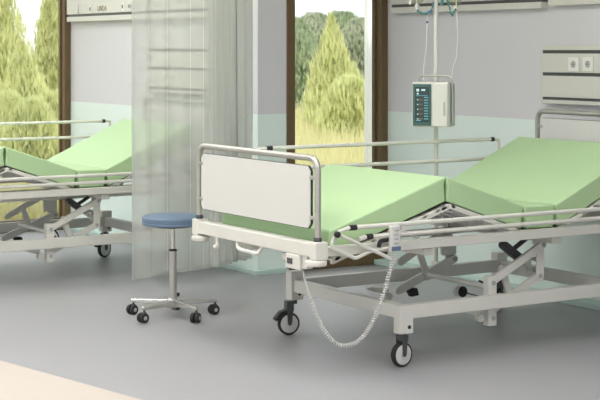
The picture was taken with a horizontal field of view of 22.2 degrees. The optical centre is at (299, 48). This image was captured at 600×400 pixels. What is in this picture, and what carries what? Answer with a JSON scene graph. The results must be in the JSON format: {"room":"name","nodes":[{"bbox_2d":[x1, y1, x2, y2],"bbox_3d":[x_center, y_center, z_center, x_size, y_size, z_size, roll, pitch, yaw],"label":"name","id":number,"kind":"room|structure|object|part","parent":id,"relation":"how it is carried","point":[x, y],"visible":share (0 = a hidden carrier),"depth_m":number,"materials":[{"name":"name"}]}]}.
{"room":"hospital room","nodes":[
{"label":"hospital room","id":0,"kind":"room"},
{"bbox_2d":[71,0,285,269],"bbox_3d":[-0.958,-0.028,10.439,0.200,2.750,2.960,0,0,-32],"label":"wall","id":1,"kind":"structure","parent":0,"point":[101,51],"depth_m":10.31,"materials":[{"name":"grey paint"}]},
{"bbox_2d":[67,0,150,21],"bbox_3d":[-1.365,-0.392,10.833,0.068,0.382,1.320,0,0,-32],"label":"panel","id":2,"kind":"object","parent":1,"relation":"attached to","point":[77,10],"visible":0.99,"depth_m":10.79,"materials":[{"name":"grey plastic"}]},
{"bbox_2d":[70,228,259,275],"bbox_3d":[-0.994,1.333,10.277,0.035,0.028,2.795,0,0,-32],"label":"baseboard","id":3,"kind":"structure","parent":1,"relation":"attached to","point":[138,244],"depth_m":9.77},
{"bbox_2d":[147,46,209,94],"bbox_3d":[-0.770,0.134,9.893,0.066,0.306,0.885,0,0,-32],"label":"panel","id":4,"kind":"object","parent":1,"relation":"attached to","point":[168,71],"visible":0.78,"depth_m":9.88,"materials":[{"name":"white plastic"}]},
{"bbox_2d":[155,56,160,66],"bbox_3d":[-0.940,0.081,10.113,0.008,0.074,0.080,0,0,-32],"label":"socket","id":5,"kind":"object","parent":4,"relation":"attached to","point":[157,58],"depth_m":10.10,"materials":[{"name":"grey plastic"}]},
{"bbox_2d":[163,56,168,66],"bbox_3d":[-0.879,0.081,10.016,0.008,0.074,0.080,0,0,-32],"label":"socket","id":6,"kind":"object","parent":4,"relation":"attached to","point":[165,58],"depth_m":10.00,"materials":[{"name":"grey plastic"}]},
{"bbox_2d":[150,0,209,18],"bbox_3d":[-0.762,-0.392,9.877,0.068,0.382,0.849,0,0,-32],"label":"panel","id":7,"kind":"object","parent":1,"relation":"attached to","point":[160,9],"visible":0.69,"depth_m":9.88,"materials":[{"name":"grey plastic"}]},
{"bbox_2d":[0,229,599,399],"bbox_3d":[-0.310,1.397,4.427,12.200,0.100,13.820,0,0,-32],"label":"floor","id":8,"kind":"structure","parent":0,"point":[66,317],"depth_m":7.10,"materials":[{"name":"grey"}]},
{"bbox_2d":[0,360,140,399],"bbox_3d":[-2.001,1.345,3.376,8.019,0.002,13.254,0,0,-32],"label":"trim","id":9,"kind":"structure","parent":8,"relation":"on","point":[17,382],"depth_m":6.06,"materials":[{"name":"beige"}]},
{"bbox_2d":[0,97,208,273],"bbox_3d":[-1.615,0.831,9.167,2.136,1.032,1.104,0,0,-32],"label":"hospital bed","id":10,"kind":"object","parent":8,"relation":"on","point":[90,168],"visible":0.86,"depth_m":9.15,"materials":[{"name":"white metal"}]},
{"bbox_3d":[-1.682,0.960,9.504,0.322,0.176,0.018,0,0,-32],"label":"lift arm","id":11,"kind":"part","parent":10,"relation":"part of","materials":[{"name":"grey metal"}]},
{"bbox_3d":[-1.672,1.097,9.479,0.374,0.167,0.018,0,0,-32],"label":"lift arm","id":12,"kind":"part","parent":10,"relation":"part of","materials":[{"name":"white metal"}]},
{"bbox_3d":[-1.559,0.970,9.546,0.090,0.085,0.021,0,0,-32],"label":"hanger plate","id":13,"kind":"part","parent":10,"relation":"part of","materials":[{"name":"grey metal"}]},
{"bbox_3d":[-1.328,1.108,8.929,0.338,0.184,0.018,0,0,-32],"label":"lift arm","id":14,"kind":"part","parent":10,"relation":"part of","materials":[{"name":"white metal"}]},
{"bbox_3d":[-1.323,0.925,9.027,0.121,0.096,0.040,0,0,-32],"label":"lift motor","id":15,"kind":"part","parent":10,"relation":"part of","materials":[{"name":"grey plastic"}]},
{"bbox_3d":[-1.308,0.960,8.911,0.322,0.176,0.018,0,0,-32],"label":"lift arm","id":16,"kind":"part","parent":10,"relation":"part of","materials":[{"name":"white metal"}]},
{"bbox_3d":[-1.282,0.897,9.052,0.101,0.069,0.021,0,0,-32],"label":"motor rod","id":17,"kind":"part","parent":10,"relation":"part of","materials":[{"name":"grey plastic"}]},
{"bbox_3d":[-1.250,0.992,9.081,0.100,0.082,0.045,0,0,-32],"label":"motor mount","id":18,"kind":"part","parent":10,"relation":"part of","materials":[{"name":"white metal"}]},
{"bbox_3d":[-1.195,0.959,8.998,0.044,0.197,0.008,0,0,-32],"label":"hanger plate","id":19,"kind":"part","parent":10,"relation":"part of","materials":[{"name":"white metal"}]},
{"bbox_3d":[-1.644,0.652,9.155,1.808,0.391,0.900,0,0,-32],"label":"mattress","id":20,"kind":"part","parent":10,"relation":"part of","materials":[{"name":"green fabric"}]},
{"bbox_3d":[-1.641,0.703,9.157,1.805,0.299,0.898,0,0,-32],"label":"mattress","id":21,"kind":"part","parent":10,"relation":"part of","materials":[{"name":"green fabric"}]},
{"bbox_3d":[-1.608,0.847,9.184,2.010,0.090,1.024,0,0,-32],"label":"frame","id":22,"kind":"part","parent":10,"relation":"part of","materials":[{"name":"white metal"}]},
{"bbox_3d":[-1.261,1.115,9.917,0.068,0.135,0.052,0,0,-32],"label":"corner post","id":23,"kind":"part","parent":10,"relation":"part of","materials":[{"name":"grey metal"}]},
{"bbox_3d":[-0.796,1.145,9.181,0.068,0.120,0.052,0,0,-32],"label":"corner post","id":24,"kind":"part","parent":10,"relation":"part of","materials":[{"name":"metal"}]},
{"bbox_3d":[-0.762,0.556,9.717,0.027,0.482,1.026,0,0,-32],"label":"tube frame","id":25,"kind":"part","parent":10,"relation":"part of","materials":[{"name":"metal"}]},
{"bbox_3d":[-0.766,0.545,9.723,0.016,0.363,0.925,0,0,-32],"label":"headboard","id":26,"kind":"part","parent":10,"relation":"part of","materials":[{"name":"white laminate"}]},
{"bbox_2d":[126,212,219,322],"bbox_3d":[-0.631,1.091,7.690,0.467,0.511,0.464,0,0,-32],"label":"stool","id":27,"kind":"object","parent":8,"relation":"on","point":[171,220],"visible":0.98,"depth_m":7.69,"materials":[{"name":"blue leather"}]},
{"bbox_3d":[-0.758,1.276,7.748,0.209,0.033,0.030,0,0,18],"label":"leg","id":28,"kind":"part","parent":27,"relation":"part of","materials":[{"name":"metal"}]},
{"bbox_3d":[-0.712,1.276,7.609,0.030,0.033,0.209,0,0,36],"label":"leg","id":29,"kind":"part","parent":27,"relation":"part of","materials":[{"name":"metal"}]},
{"bbox_3d":[-0.639,0.861,7.710,0.312,0.049,0.312,0,0,-32],"label":"seat","id":30,"kind":"part","parent":27,"relation":"part of","materials":[{"name":"blue leather"}]},
{"bbox_3d":[-0.566,1.276,7.610,0.030,0.033,0.209,0,0,-36],"label":"leg","id":31,"kind":"part","parent":27,"relation":"part of","materials":[{"name":"metal"}]},
{"bbox_3d":[-0.521,1.276,7.749,0.209,0.033,0.030,0,0,-18],"label":"leg","id":32,"kind":"part","parent":27,"relation":"part of","materials":[{"name":"metal"}]},
{"bbox_2d":[192,109,599,366],"bbox_3d":[0.673,0.831,7.142,2.136,1.032,1.104,0,0,-32],"label":"hospital bed","id":33,"kind":"object","parent":8,"relation":"on","point":[532,189],"visible":1,"depth_m":6.82,"materials":[{"name":"white metal"}]},
{"bbox_3d":[-0.373,0.867,6.856,0.025,0.050,0.030,0,0,-32],"label":"release lever","id":34,"kind":"part","parent":33,"relation":"part of","materials":[{"name":"white metal"}]},
{"bbox_3d":[-0.222,0.861,6.625,0.032,0.048,0.235,0,0,-32],"label":"foot handle","id":35,"kind":"part","parent":33,"relation":"part of","materials":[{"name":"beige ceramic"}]},
{"bbox_3d":[-0.199,0.604,6.613,0.016,0.253,0.925,0,0,-32],"label":"footboard","id":36,"kind":"part","parent":33,"relation":"part of","materials":[{"name":"white plastic"}]},
{"bbox_3d":[-0.195,0.614,6.607,0.027,0.367,1.026,0,0,-32],"label":"tube frame","id":37,"kind":"part","parent":33,"relation":"part of","materials":[{"name":"metal"}]},
{"bbox_3d":[-0.026,1.115,7.228,0.068,0.135,0.052,0,0,-32],"label":"corner post","id":38,"kind":"part","parent":33,"relation":"part of","materials":[{"name":"white metal"}]},
{"bbox_3d":[0.151,0.749,6.174,0.026,0.025,0.022,0,0,-32],"label":"rail knob","id":39,"kind":"part","parent":33,"relation":"part of","materials":[{"name":"black plastic"}]},
{"bbox_2d":[302,225,400,347],"bbox_3d":[0.213,0.981,6.299,0.412,0.501,0.056,0,0,-11],"label":"bed remote control","id":40,"kind":"object","parent":33,"relation":"hanging from","point":[394,231],"visible":1,"depth_m":6.31,"materials":[{"name":"white plastic"}]},
{"bbox_3d":[0.439,1.145,6.492,0.068,0.120,0.052,0,0,-32],"label":"corner post","id":41,"kind":"part","parent":33,"relation":"part of","materials":[{"name":"white metal"}]},
{"bbox_3d":[0.680,0.847,7.159,2.010,0.090,1.024,0,0,-32],"label":"frame","id":42,"kind":"part","parent":33,"relation":"part of","materials":[{"name":"white metal"}]},
{"bbox_3d":[0.644,0.652,7.130,1.808,0.391,0.900,0,0,-32],"label":"mattress","id":43,"kind":"part","parent":33,"relation":"part of","materials":[{"name":"green fabric"}]},
{"bbox_3d":[0.606,0.960,7.480,0.322,0.176,0.018,0,0,-32],"label":"lift arm","id":44,"kind":"part","parent":33,"relation":"part of","materials":[{"name":"white metal"}]},
{"bbox_3d":[0.616,1.097,7.455,0.374,0.167,0.018,0,0,-32],"label":"lift arm","id":45,"kind":"part","parent":33,"relation":"part of","materials":[{"name":"white metal"}]},
{"bbox_2d":[431,0,439,264],"bbox_3d":[0.703,0.344,7.804,0.350,1.596,0.140,0,0,-7],"label":"stand","id":46,"kind":"object","parent":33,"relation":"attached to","point":[435,261],"visible":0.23,"depth_m":7.84,"materials":[{"name":"metal"}]},
{"bbox_2d":[409,0,433,80],"bbox_3d":[0.614,-0.172,7.858,0.093,0.669,0.127,0,0,-42],"label":"tube","id":47,"kind":"object","parent":46,"relation":"hanging from","point":[410,1],"visible":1,"depth_m":7.85,"materials":[{"name":"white plastic"}]},
{"bbox_3d":[0.642,-0.209,7.844,0.093,0.070,0.013,0,0,2],"label":"clamp chain","id":48,"kind":"part","parent":47,"relation":"part of","materials":[{"name":"teal plastic"}]},
{"bbox_2d":[412,74,454,126],"bbox_3d":[0.687,0.261,7.765,0.210,0.264,0.148,0,0,21],"label":"pump","id":49,"kind":"object","parent":46,"relation":"attached to","point":[433,103],"visible":1,"depth_m":7.70,"materials":[{"name":"grey plastic"}]},
{"bbox_3d":[0.701,0.282,7.686,0.081,0.214,0.005,0,0,21],"label":"door","id":50,"kind":"part","parent":49,"relation":"part of","materials":[{"name":"white plastic"}]},
{"bbox_2d":[440,0,457,72],"bbox_3d":[0.788,-0.170,7.864,0.090,0.656,0.118,0,0,45],"label":"tube","id":51,"kind":"object","parent":46,"relation":"hanging from","point":[441,1],"visible":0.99,"depth_m":7.85,"materials":[{"name":"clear plastic"}]},
{"bbox_3d":[0.777,-0.210,7.843,0.054,0.091,0.015,0,0,-1],"label":"clamp chain","id":52,"kind":"part","parent":51,"relation":"part of","materials":[{"name":"teal plastic"}]},
{"bbox_3d":[0.729,0.970,7.522,0.090,0.085,0.021,0,0,-32],"label":"hanger plate","id":53,"kind":"part","parent":33,"relation":"part of","materials":[{"name":"grey metal"}]},
{"bbox_3d":[0.647,0.703,7.132,1.805,0.299,0.898,0,0,-32],"label":"mattress","id":54,"kind":"part","parent":33,"relation":"part of","materials":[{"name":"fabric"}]},
{"bbox_3d":[1.027,1.115,7.893,0.068,0.135,0.052,0,0,-32],"label":"corner post","id":55,"kind":"part","parent":33,"relation":"part of","materials":[{"name":"white metal"}]},
{"bbox_3d":[0.965,0.925,7.002,0.121,0.096,0.040,0,0,-32],"label":"lift motor","id":56,"kind":"part","parent":33,"relation":"part of","materials":[{"name":"grey plastic"}]},
{"bbox_3d":[0.960,1.108,6.905,0.338,0.184,0.018,0,0,-32],"label":"lift arm","id":57,"kind":"part","parent":33,"relation":"part of","materials":[{"name":"white metal"}]},
{"bbox_3d":[0.980,0.960,6.886,0.322,0.176,0.018,0,0,-32],"label":"lift arm","id":58,"kind":"part","parent":33,"relation":"part of","materials":[{"name":"white metal"}]},
{"bbox_3d":[1.006,0.897,7.027,0.101,0.069,0.021,0,0,-32],"label":"motor rod","id":59,"kind":"part","parent":33,"relation":"part of","materials":[{"name":"grey plastic"}]},
{"bbox_3d":[1.038,0.992,7.057,0.100,0.082,0.045,0,0,-32],"label":"motor mount","id":60,"kind":"part","parent":33,"relation":"part of","materials":[{"name":"white metal"}]},
{"bbox_3d":[1.093,0.959,6.973,0.044,0.197,0.008,0,0,-32],"label":"hanger plate","id":61,"kind":"part","parent":33,"relation":"part of","materials":[{"name":"white metal"}]},
{"bbox_3d":[1.526,0.556,7.693,0.027,0.482,1.026,0,0,-32],"label":"tube frame","id":62,"kind":"part","parent":33,"relation":"part of","materials":[{"name":"metal"}]},
{"bbox_3d":[1.522,0.545,7.699,0.016,0.363,0.925,0,0,-32],"label":"headboard","id":63,"kind":"part","parent":33,"relation":"part of","materials":[{"name":"white plastic"}]},
{"bbox_2d":[387,0,599,299],"bbox_3d":[1.334,-0.028,8.568,0.200,2.750,2.870,0,0,-32],"label":"wall","id":64,"kind":"structure","parent":0,"point":[496,75],"depth_m":8.82,"materials":[{"name":"grey paint"}]},
{"bbox_2d":[390,0,548,13],"bbox_3d":[0.953,-0.402,8.922,0.066,0.362,1.405,0,0,-32],"label":"panel","id":65,"kind":"object","parent":64,"relation":"attached to","point":[398,6],"visible":1,"depth_m":8.85,"materials":[{"name":"white plastic"}]},
{"bbox_2d":[374,258,599,310],"bbox_3d":[1.237,1.331,8.441,0.100,0.032,2.759,0,0,-32],"label":"baseboard","id":66,"kind":"structure","parent":64,"relation":"attached to","point":[588,303],"depth_m":8.58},
{"bbox_2d":[541,45,599,105],"bbox_3d":[1.631,0.138,7.848,0.066,0.313,1.135,0,0,-32],"label":"panel","id":67,"kind":"object","parent":64,"relation":"attached to","point":[571,73],"visible":1,"depth_m":8.12,"materials":[{"name":"white plastic"}]},
{"bbox_2d":[568,57,578,70],"bbox_3d":[1.447,0.081,8.092,0.008,0.074,0.080,0,0,-32],"label":"socket","id":68,"kind":"object","parent":67,"relation":"attached to","point":[573,62],"depth_m":8.09,"materials":[{"name":"grey plastic"}]},
{"bbox_2d":[582,57,593,70],"bbox_3d":[1.505,0.079,7.999,0.008,0.074,0.080,0,0,-32],"label":"socket","id":69,"kind":"object","parent":67,"relation":"attached to","point":[587,62],"depth_m":7.99,"materials":[{"name":"grey plastic"}]},
{"bbox_2d":[548,0,599,5],"bbox_3d":[1.650,-0.408,7.828,0.055,0.350,1.080,0,0,-32],"label":"panel","id":70,"kind":"object","parent":64,"relation":"attached to","point":[550,2],"visible":1,"depth_m":8.11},
{"bbox_3d":[-0.310,-1.453,4.427,12.200,0.100,13.820,0,0,-32],"label":"ceiling","id":71,"kind":"structure","parent":0,"visible":0},
{"bbox_3d":[-0.681,-1.257,8.438,1.462,0.292,0.623,0,0,-32],"label":"track","id":72,"kind":"object","parent":71,"relation":"hanging from","visible":0},
{"bbox_2d":[132,0,252,280],"bbox_3d":[-0.577,0.067,8.586,0.100,2.340,1.050,0,0,33],"label":"privacy curtain","id":73,"kind":"object","parent":72,"relation":"hanging from","point":[231,21],"visible":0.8,"depth_m":8.82,"materials":[{"name":"white fabric"}]},
{"bbox_3d":[0.176,-0.028,9.523,0.740,2.750,0.200,0,0,-32],"label":"wall","id":74,"kind":"structure","parent":0,"visible":0},
{"bbox_2d":[259,268,288,274],"bbox_3d":[-0.159,1.333,9.172,0.199,0.028,0.035,0,0,-32],"label":"baseboard","id":75,"kind":"structure","parent":74,"relation":"attached to","point":[277,270],"depth_m":9.15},
{"bbox_2d":[286,0,387,270],"bbox_3d":[0.209,0.121,9.473,0.738,2.448,0.120,0,0,-32],"label":"window","id":76,"kind":"structure","parent":74,"relation":"in","point":[379,7],"depth_m":9.60,"materials":[{"name":"brown wood"}]},
{"bbox_3d":[0.208,0.122,9.487,0.637,2.330,0.065,0,0,-32],"label":"sash","id":77,"kind":"part","parent":76,"relation":"part of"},
{"bbox_3d":[-5.441,-0.028,9.243,8.660,2.750,0.200,0,0,-32],"label":"wall","id":78,"kind":"structure","parent":0,"visible":0},
{"bbox_2d":[0,0,70,232],"bbox_3d":[-2.618,0.121,10.953,2.060,2.448,0.120,0,0,-32],"label":"window","id":79,"kind":"structure","parent":78,"relation":"in","point":[64,27],"depth_m":11.45,"materials":[{"name":"brown wood"}]},
{"label":"outside","id":80,"kind":"structure","parent":0,"visible":0},
{"bbox_3d":[-19.464,1.597,87.081,180.000,0.200,151.930,0,0,-32],"label":"ground","id":81,"kind":"structure","parent":80,"visible":0},
{"bbox_2d":[0,120,21,151],"bbox_3d":[-3.117,1.000,15.022,0.770,1.116,0.757,0,0,-4],"label":"bush","id":82,"kind":"object","parent":81,"relation":"on","point":[2,129],"visible":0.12,"depth_m":14.97,"materials":[{"name":"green plant"}]},
{"bbox_2d":[0,88,23,136],"bbox_3d":[-3.398,0.998,17.571,0.980,1.118,0.956,0,0,-32],"label":"bush","id":83,"kind":"object","parent":81,"relation":"on","point":[8,101],"visible":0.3,"depth_m":17.45,"materials":[{"name":"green plant"}]},
{"bbox_2d":[0,0,38,81],"bbox_3d":[-4.652,0.066,23.110,1.428,3.049,1.416,0,0,-22],"label":"shrub","id":84,"kind":"object","parent":81,"relation":"on","point":[9,36],"visible":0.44,"depth_m":22.90,"materials":[{"name":"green plant"}]},
{"bbox_2d":[0,40,50,98],"bbox_3d":[-4.016,0.719,21.207,1.527,1.736,1.470,0,0,-32],"label":"shrub","id":85,"kind":"object","parent":81,"relation":"on","point":[21,75],"visible":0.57,"depth_m":21.04,"materials":[{"name":"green plant"}]},
{"bbox_2d":[4,94,57,159],"bbox_3d":[-2.670,1.000,15.326,0.764,1.109,0.764,0,0,-32],"label":"bush","id":86,"kind":"object","parent":81,"relation":"on","point":[34,108],"visible":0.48,"depth_m":15.24,"materials":[{"name":"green plant"}]},
{"bbox_2d":[28,0,57,91],"bbox_3d":[-3.876,-0.029,24.474,0.969,3.244,1.364,0,0,36],"label":"shrub","id":87,"kind":"object","parent":81,"relation":"on","point":[45,53],"visible":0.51,"depth_m":24.34,"materials":[{"name":"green plant"}]},
{"bbox_2d":[43,88,57,124],"bbox_3d":[-2.898,1.001,18.165,0.931,1.119,0.919,0,0,-4],"label":"bush","id":88,"kind":"object","parent":81,"relation":"on","point":[52,97],"visible":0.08,"depth_m":18.04,"materials":[{"name":"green plant"}]},
{"bbox_2d":[0,101,363,220],"bbox_3d":[-1.082,1.287,23.049,5.209,0.420,22.410,0,0,4],"label":"meadow grass","id":89,"kind":"structure","parent":81,"relation":"on","point":[338,155],"depth_m":19.40,"materials":[{"name":"yellow plant"}]},
{"bbox_2d":[295,17,318,111],"bbox_3d":[-0.187,0.386,37.211,2.170,2.391,1.943,0,0,37],"label":"broadleaf tree","id":90,"kind":"object","parent":81,"relation":"on","point":[305,45],"visible":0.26,"depth_m":36.30,"materials":[{"name":"green plant"}]},
{"bbox_2d":[301,11,340,46],"bbox_3d":[0.517,0.242,44.259,2.446,2.682,2.408,0,0,-32],"label":"broadleaf tree","id":91,"kind":"object","parent":81,"relation":"on","point":[316,21],"visible":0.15,"depth_m":43.52,"materials":[{"name":"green plant"}]},
{"bbox_2d":[297,12,363,130],"bbox_3d":[0.418,0.463,27.035,1.640,2.286,1.419,0,0,-44],"label":"conifer tree","id":92,"kind":"object","parent":81,"relation":"on","point":[332,60],"visible":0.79,"depth_m":26.81,"materials":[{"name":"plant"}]},
{"bbox_2d":[312,73,363,139],"bbox_3d":[0.871,0.966,24.162,1.242,1.208,1.193,0,0,18],"label":"shrub","id":93,"kind":"object","parent":81,"relation":"on","point":[336,109],"visible":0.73,"depth_m":23.93,"materials":[{"name":"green plant"}]},
{"bbox_2d":[327,10,357,29],"bbox_3d":[1.316,0.114,52.254,3.227,2.925,3.075,0,0,-32],"label":"broadleaf tree","id":94,"kind":"object","parent":81,"relation":"on","point":[342,17],"visible":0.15,"depth_m":51.58,"materials":[{"name":"green plant"}]},
{"bbox_2d":[340,16,363,77],"bbox_3d":[1.572,0.368,38.637,2.209,2.412,1.884,0,0,-10],"label":"broadleaf tree","id":95,"kind":"object","parent":81,"relation":"on","point":[353,33],"visible":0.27,"depth_m":37.97,"materials":[{"name":"green plant"}]},
{"bbox_2d":[364,0,371,167],"bbox_3d":[0.662,-0.023,14.642,0.100,3.040,0.100,0,0,-32],"label":"post","id":96,"kind":"object","parent":81,"relation":"on","point":[367,3],"visible":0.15,"depth_m":14.61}
]}

